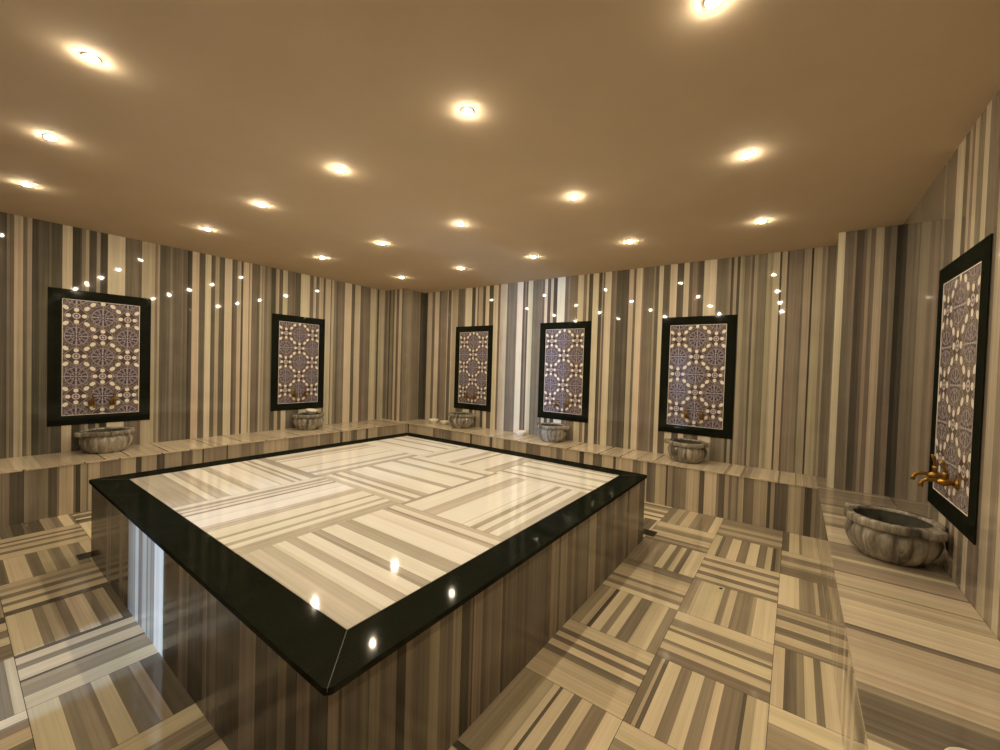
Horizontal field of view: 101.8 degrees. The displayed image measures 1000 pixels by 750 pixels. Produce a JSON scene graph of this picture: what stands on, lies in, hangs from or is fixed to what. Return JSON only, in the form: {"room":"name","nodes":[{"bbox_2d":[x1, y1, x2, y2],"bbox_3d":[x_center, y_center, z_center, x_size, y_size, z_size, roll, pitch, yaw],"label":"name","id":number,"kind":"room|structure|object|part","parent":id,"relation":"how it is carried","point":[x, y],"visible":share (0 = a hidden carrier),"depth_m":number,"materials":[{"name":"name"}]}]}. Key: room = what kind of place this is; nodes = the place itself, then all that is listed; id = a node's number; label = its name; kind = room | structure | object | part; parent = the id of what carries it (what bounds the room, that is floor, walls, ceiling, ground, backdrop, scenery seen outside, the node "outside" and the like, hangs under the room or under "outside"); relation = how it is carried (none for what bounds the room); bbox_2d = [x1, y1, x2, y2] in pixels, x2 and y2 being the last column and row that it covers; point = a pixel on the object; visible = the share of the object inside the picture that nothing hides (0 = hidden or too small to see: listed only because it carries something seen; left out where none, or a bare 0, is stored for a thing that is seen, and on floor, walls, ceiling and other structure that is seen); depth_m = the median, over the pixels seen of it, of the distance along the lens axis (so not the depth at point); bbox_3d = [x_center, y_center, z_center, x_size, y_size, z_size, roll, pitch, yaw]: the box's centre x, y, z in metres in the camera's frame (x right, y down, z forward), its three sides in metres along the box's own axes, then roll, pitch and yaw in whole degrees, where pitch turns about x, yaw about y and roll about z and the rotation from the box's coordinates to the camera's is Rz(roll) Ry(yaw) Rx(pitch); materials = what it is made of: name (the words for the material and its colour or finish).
{"room":"spa","nodes":[
{"label":"spa","id":0,"kind":"room"},
{"bbox_2d":[0,212,385,458],"bbox_3d":[-3.799,-0.130,4.832,0.150,2.687,6.750,3,2,36],"label":"wall","id":1,"kind":"structure","parent":0,"point":[211,316],"depth_m":4.80,"materials":[{"name":"stone"}]},
{"bbox_2d":[47,287,150,426],"bbox_3d":[-4.136,-0.174,4.232,0.007,1.350,0.775,3,2,36],"label":"tiled panel","id":2,"kind":"object","parent":1,"relation":"attached to","point":[99,344],"visible":1,"depth_m":4.20,"materials":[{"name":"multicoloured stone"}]},
{"bbox_2d":[88,393,96,407],"bbox_3d":[-4.139,0.256,4.136,0.137,0.148,0.058,3,2,36],"label":"tap","id":3,"kind":"object","parent":2,"relation":"attached to","point":[92,402],"visible":1,"depth_m":4.14,"materials":[{"name":"gold metal"}]},
{"bbox_2d":[109,392,116,406],"bbox_3d":[-4.046,0.256,4.263,0.137,0.148,0.058,3,2,36],"label":"tap","id":4,"kind":"object","parent":2,"relation":"attached to","point":[111,402],"visible":1,"depth_m":4.27,"materials":[{"name":"gold metal"}]},
{"bbox_2d":[270,313,324,410],"bbox_3d":[-2.917,-0.174,5.905,0.007,1.350,0.775,3,2,36],"label":"tiled panel","id":5,"kind":"object","parent":1,"relation":"attached to","point":[298,343],"visible":1,"depth_m":5.88,"materials":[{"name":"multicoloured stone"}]},
{"bbox_2d":[291,388,297,397],"bbox_3d":[-2.921,0.257,5.809,0.137,0.148,0.058,3,2,36],"label":"tap","id":6,"kind":"object","parent":5,"relation":"attached to","point":[293,394],"visible":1,"depth_m":5.82,"materials":[{"name":"gold metal"}]},
{"bbox_2d":[0,501,843,749],"bbox_3d":[-1.110,1.396,2.966,6.802,0.120,6.900,3,2,36],"label":"floor","id":7,"kind":"structure","parent":0,"point":[659,656],"depth_m":1.98,"materials":[{"name":"stone"}]},
{"bbox_2d":[76,551,90,559],"bbox_3d":[-2.065,1.292,4.085,0.117,0.022,3.055,3,2,36],"label":"strip","id":8,"kind":"object","parent":7,"relation":"on","point":[86,555],"visible":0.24,"depth_m":2.88,"materials":[{"name":"black stone"}]},
{"bbox_2d":[0,419,424,526],"bbox_3d":[-2.950,1.004,5.380,0.656,0.450,4.858,3,2,36],"label":"bench","id":9,"kind":"object","parent":7,"relation":"on","point":[35,487],"visible":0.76,"depth_m":3.92,"materials":[{"name":"stone"}]},
{"bbox_2d":[74,426,135,453],"bbox_3d":[-3.998,0.663,4.131,0.404,0.220,0.404,1,1,-26],"label":"basin","id":10,"kind":"object","parent":9,"relation":"on","point":[101,440],"visible":1,"depth_m":4.01,"materials":[{"name":"grey stone"}]},
{"bbox_3d":[-3.998,0.654,4.131,0.320,0.174,0.320,2,1,22],"label":"bowl","id":11,"kind":"part","parent":10,"relation":"part of","materials":[{"name":"stone"}]},
{"bbox_3d":[-2.943,0.785,5.376,0.656,0.013,4.858,3,2,36],"label":"seat","id":12,"kind":"part","parent":9,"relation":"part of","materials":[{"name":"stone"}]},
{"bbox_2d":[292,412,323,429],"bbox_3d":[-2.750,0.664,5.845,0.404,0.220,0.404,1,1,-21],"label":"basin","id":13,"kind":"object","parent":9,"relation":"on","point":[302,420],"visible":0.96,"depth_m":5.70,"materials":[{"name":"grey stone"}]},
{"bbox_2d":[305,408,317,414],"bbox_3d":[-2.717,0.529,5.871,0.171,0.079,0.172,2,1,23],"label":"bowl","id":14,"kind":"object","parent":13,"relation":"in","point":[310,411],"visible":1,"depth_m":5.84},
{"bbox_2d":[383,289,424,420],"bbox_3d":[-1.693,-0.342,7.176,0.480,2.237,0.482,3,2,36],"label":"pillar","id":15,"kind":"structure","parent":9,"relation":"on","point":[404,308],"depth_m":7.01,"materials":[{"name":"stone"}]},
{"bbox_2d":[89,433,646,749],"bbox_3d":[-0.824,1.064,3.144,2.992,0.553,2.906,3,2,36],"label":"platform","id":16,"kind":"object","parent":7,"relation":"on","point":[383,592],"visible":1,"depth_m":1.89,"materials":[{"name":"stone"}]},
{"bbox_3d":[-1.665,1.075,1.989,2.962,0.531,0.020,3,2,36],"label":"panel","id":17,"kind":"part","parent":16,"relation":"part of","materials":[{"name":"stone"}]},
{"bbox_3d":[0.364,1.129,2.279,0.020,0.531,2.876,3,2,36],"label":"panel","id":18,"kind":"part","parent":16,"relation":"part of","materials":[{"name":"stone"}]},
{"bbox_2d":[406,420,818,537],"bbox_3d":[0.765,1.116,5.362,5.392,0.450,0.515,3,2,36],"label":"bench","id":19,"kind":"object","parent":7,"relation":"on","point":[768,498],"visible":0.81,"depth_m":4.18,"materials":[{"name":"stone"}]},
{"bbox_2d":[429,419,438,422],"bbox_3d":[-1.115,0.771,6.823,0.166,0.061,0.166,3,2,36],"label":"bowl","id":20,"kind":"object","parent":19,"relation":"on","point":[430,420],"visible":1,"depth_m":6.77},
{"bbox_2d":[440,420,448,424],"bbox_3d":[-0.917,0.784,6.697,0.147,0.054,0.147,3,2,36],"label":"bowl","id":21,"kind":"object","parent":19,"relation":"on","point":[444,422],"visible":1,"depth_m":6.66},
{"bbox_2d":[448,412,475,427],"bbox_3d":[-0.607,0.716,6.428,0.404,0.220,0.404,1,1,-17],"label":"basin","id":22,"kind":"object","parent":19,"relation":"on","point":[457,419],"visible":1,"depth_m":6.28,"materials":[{"name":"grey stone"}]},
{"bbox_2d":[515,430,526,435],"bbox_3d":[0.296,0.834,5.833,0.173,0.064,0.173,3,2,36],"label":"bowl","id":23,"kind":"object","parent":19,"relation":"on","point":[518,432],"visible":1,"depth_m":5.79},
{"bbox_2d":[535,422,568,441],"bbox_3d":[0.697,0.775,5.480,0.404,0.220,0.404,2,1,-10],"label":"basin","id":24,"kind":"object","parent":19,"relation":"on","point":[546,431],"visible":1,"depth_m":5.33,"materials":[{"name":"grey stone"}]},
{"bbox_3d":[0.697,0.766,5.480,0.320,0.174,0.320,2,1,30],"label":"bowl","id":25,"kind":"part","parent":24,"relation":"part of","materials":[{"name":"stone"}]},
{"bbox_3d":[0.771,0.897,5.358,5.376,0.013,0.515,3,2,36],"label":"seat","id":26,"kind":"part","parent":19,"relation":"part of","materials":[{"name":"stone"}]},
{"bbox_2d":[664,438,711,463],"bbox_3d":[2.063,0.838,4.485,0.404,0.220,0.404,1,1,-14],"label":"basin","id":27,"kind":"object","parent":19,"relation":"on","point":[684,450],"visible":1,"depth_m":4.35,"materials":[{"name":"grey stone"}]},
{"bbox_3d":[2.064,0.829,4.484,0.320,0.174,0.320,2,1,27],"label":"bowl","id":28,"kind":"part","parent":27,"relation":"part of","materials":[{"name":"stone"}]},
{"bbox_2d":[643,528,657,536],"bbox_3d":[0.096,1.348,4.485,3.141,0.022,0.125,3,2,36],"label":"strip","id":29,"kind":"object","parent":7,"relation":"on","point":[645,531],"visible":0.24,"depth_m":3.60,"materials":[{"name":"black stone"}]},
{"bbox_2d":[816,476,999,749],"bbox_3d":[1.335,1.223,1.187,0.466,0.450,6.596,3,2,36],"label":"bench","id":30,"kind":"object","parent":7,"relation":"on","point":[916,666],"visible":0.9,"depth_m":1.50,"materials":[{"name":"stone"}]},
{"bbox_3d":[1.337,1.229,1.184,0.456,0.437,6.594,3,2,36],"label":"panel","id":31,"kind":"part","parent":30,"relation":"part of","materials":[{"name":"stone"}]},
{"bbox_2d":[824,225,902,496],"bbox_3d":[3.219,-0.117,3.633,0.404,2.237,0.429,3,2,36],"label":"pillar","id":32,"kind":"structure","parent":30,"relation":"on","point":[867,262],"depth_m":3.46,"materials":[{"name":"stone"}]},
{"bbox_2d":[844,502,948,566],"bbox_3d":[2.159,0.889,2.247,0.404,0.220,0.404,3,2,40],"label":"basin","id":33,"kind":"object","parent":30,"relation":"on","point":[886,534],"visible":1,"depth_m":2.14,"materials":[{"name":"grey stone"}]},
{"bbox_3d":[2.160,0.880,2.247,0.320,0.174,0.320,2,1,-7],"label":"bowl","id":34,"kind":"part","parent":33,"relation":"part of","materials":[{"name":"stone"}]},
{"bbox_2d":[944,747,966,749],"bbox_3d":[1.151,0.971,0.962,0.141,0.052,0.141,3,2,36],"label":"bowl","id":35,"kind":"object","parent":30,"relation":"on","point":[948,748],"visible":1,"depth_m":1.03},
{"bbox_2d":[0,0,999,292],"bbox_3d":[-1.025,-1.409,2.906,6.802,0.120,6.900,3,2,36],"label":"ceiling","id":36,"kind":"structure","parent":0,"point":[194,115],"depth_m":2.11,"materials":[{"name":"white paint"}]},
{"bbox_2d":[43,134,58,140],"bbox_3d":[-2.619,-1.380,2.369,0.064,0.010,0.064,3,2,36],"label":"recessed light","id":37,"kind":"object","parent":36,"relation":"in","point":[50,137],"visible":1,"depth_m":2.36,"materials":[{"name":"white"}]},
{"bbox_2d":[81,52,101,63],"bbox_3d":[-1.732,-1.339,1.723,0.064,0.010,0.064,3,2,36],"label":"recessed light","id":38,"kind":"object","parent":36,"relation":"in","point":[92,58],"visible":1,"depth_m":1.72,"materials":[{"name":"white"}]},
{"bbox_2d":[334,167,344,171],"bbox_3d":[-1.051,-1.339,2.659,0.064,0.010,0.064,3,2,36],"label":"recessed light","id":39,"kind":"object","parent":36,"relation":"in","point":[338,169],"visible":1,"depth_m":2.65,"materials":[{"name":"white"}]},
{"bbox_2d":[461,107,473,115],"bbox_3d":[-0.161,-1.298,2.011,0.064,0.010,0.064,3,2,36],"label":"recessed light","id":40,"kind":"object","parent":36,"relation":"in","point":[466,111],"visible":1,"depth_m":2.00,"materials":[{"name":"white"}]},
{"bbox_2d":[703,0,722,8],"bbox_3d":[0.720,-1.258,1.370,0.064,0.010,0.064,3,2,36],"label":"recessed light","id":41,"kind":"object","parent":36,"relation":"in","point":[710,4],"visible":1,"depth_m":1.38,"materials":[{"name":"white"}]},
{"bbox_2d":[741,152,753,157],"bbox_3d":[1.420,-1.257,2.332,0.064,0.010,0.064,3,2,36],"label":"recessed light","id":42,"kind":"object","parent":36,"relation":"in","point":[748,154],"visible":1,"depth_m":2.32,"materials":[{"name":"white"}]},
{"bbox_2d":[422,246,834,476],"bbox_3d":[0.919,-0.005,5.665,6.802,2.687,0.150,3,2,36],"label":"wall","id":43,"kind":"structure","parent":0,"point":[781,302],"depth_m":4.89,"materials":[{"name":"stone"}]},
{"bbox_2d":[454,325,492,411],"bbox_3d":[-0.439,-0.113,6.556,0.775,1.350,0.007,3,2,36],"label":"tiled panel","id":44,"kind":"object","parent":43,"relation":"attached to","point":[474,344],"visible":1,"depth_m":6.54,"materials":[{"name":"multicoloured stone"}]},
{"bbox_2d":[537,321,590,422],"bbox_3d":[0.872,-0.053,5.601,0.775,1.350,0.007,3,2,36],"label":"tiled panel","id":45,"kind":"object","parent":43,"relation":"attached to","point":[565,347],"visible":1,"depth_m":5.58,"materials":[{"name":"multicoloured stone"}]},
{"bbox_2d":[552,397,558,407],"bbox_3d":[0.754,0.372,5.601,0.058,0.148,0.137,3,2,36],"label":"tap","id":46,"kind":"object","parent":45,"relation":"attached to","point":[555,401],"visible":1,"depth_m":5.61,"materials":[{"name":"gold metal"}]},
{"bbox_2d":[562,397,568,408],"bbox_3d":[0.881,0.378,5.508,0.058,0.148,0.137,3,2,36],"label":"tap","id":47,"kind":"object","parent":45,"relation":"attached to","point":[565,402],"visible":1,"depth_m":5.52,"materials":[{"name":"gold metal"}]},
{"bbox_2d":[658,315,736,438],"bbox_3d":[2.223,0.009,4.618,0.775,1.350,0.007,3,2,36],"label":"tiled panel","id":48,"kind":"object","parent":43,"relation":"attached to","point":[698,353],"visible":1,"depth_m":4.60,"materials":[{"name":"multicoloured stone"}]},
{"bbox_2d":[683,407,688,419],"bbox_3d":[2.105,0.434,4.618,0.058,0.148,0.137,3,2,36],"label":"tap","id":49,"kind":"object","parent":48,"relation":"attached to","point":[686,415],"visible":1,"depth_m":4.63,"materials":[{"name":"gold metal"}]},
{"bbox_2d":[698,408,703,421],"bbox_3d":[2.232,0.440,4.525,0.058,0.148,0.137,3,2,36],"label":"tap","id":50,"kind":"object","parent":48,"relation":"attached to","point":[701,417],"visible":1,"depth_m":4.54,"materials":[{"name":"gold metal"}]},
{"bbox_2d":[889,89,999,640],"bbox_3d":[1.575,0.117,0.919,0.150,2.687,6.750,3,2,36],"label":"wall","id":51,"kind":"structure","parent":0,"point":[960,208],"depth_m":2.19,"materials":[{"name":"stone"}]},
{"bbox_2d":[927,233,992,544],"bbox_3d":[2.317,0.067,2.070,0.007,1.350,0.775,3,2,36],"label":"tiled panel","id":52,"kind":"object","parent":51,"relation":"attached to","point":[964,283],"visible":1,"depth_m":1.98,"materials":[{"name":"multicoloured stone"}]},
{"bbox_2d":[910,454,948,479],"bbox_3d":[2.278,0.492,2.160,0.137,0.148,0.058,3,2,36],"label":"tap","id":53,"kind":"object","parent":52,"relation":"attached to","point":[934,474],"visible":0.77,"depth_m":2.15,"materials":[{"name":"gold metal"}]},
{"bbox_3d":[2.253,0.540,2.179,0.078,0.050,0.020,3,2,36],"label":"spout","id":54,"kind":"part","parent":53,"relation":"part of","materials":[{"name":"gold metal"}]},
{"bbox_3d":[2.297,0.498,2.146,0.024,0.038,0.024,3,2,36],"label":"handle","id":55,"kind":"part","parent":53,"relation":"part of","materials":[{"name":"gold metal"}]},
{"bbox_3d":[2.294,0.456,2.149,0.025,0.075,0.058,3,2,36],"label":"lever","id":56,"kind":"part","parent":53,"relation":"part of","materials":[{"name":"gold metal"}]},
{"bbox_2d":[917,459,958,489],"bbox_3d":[2.178,0.492,2.023,0.137,0.148,0.058,3,2,36],"label":"tap","id":57,"kind":"object","parent":52,"relation":"attached to","point":[944,481],"visible":1,"depth_m":2.00,"materials":[{"name":"gold metal"}]},
{"bbox_3d":[2.153,0.540,2.041,0.078,0.050,0.020,3,2,36],"label":"spout","id":58,"kind":"part","parent":57,"relation":"part of","materials":[{"name":"gold metal"}]},
{"bbox_3d":[2.194,0.456,2.011,0.025,0.075,0.058,3,2,36],"label":"lever","id":59,"kind":"part","parent":57,"relation":"part of","materials":[{"name":"gold metal"}]},
{"bbox_3d":[2.197,0.498,2.009,0.024,0.038,0.024,3,2,36],"label":"handle","id":60,"kind":"part","parent":57,"relation":"part of","materials":[{"name":"gold metal"}]}
]}

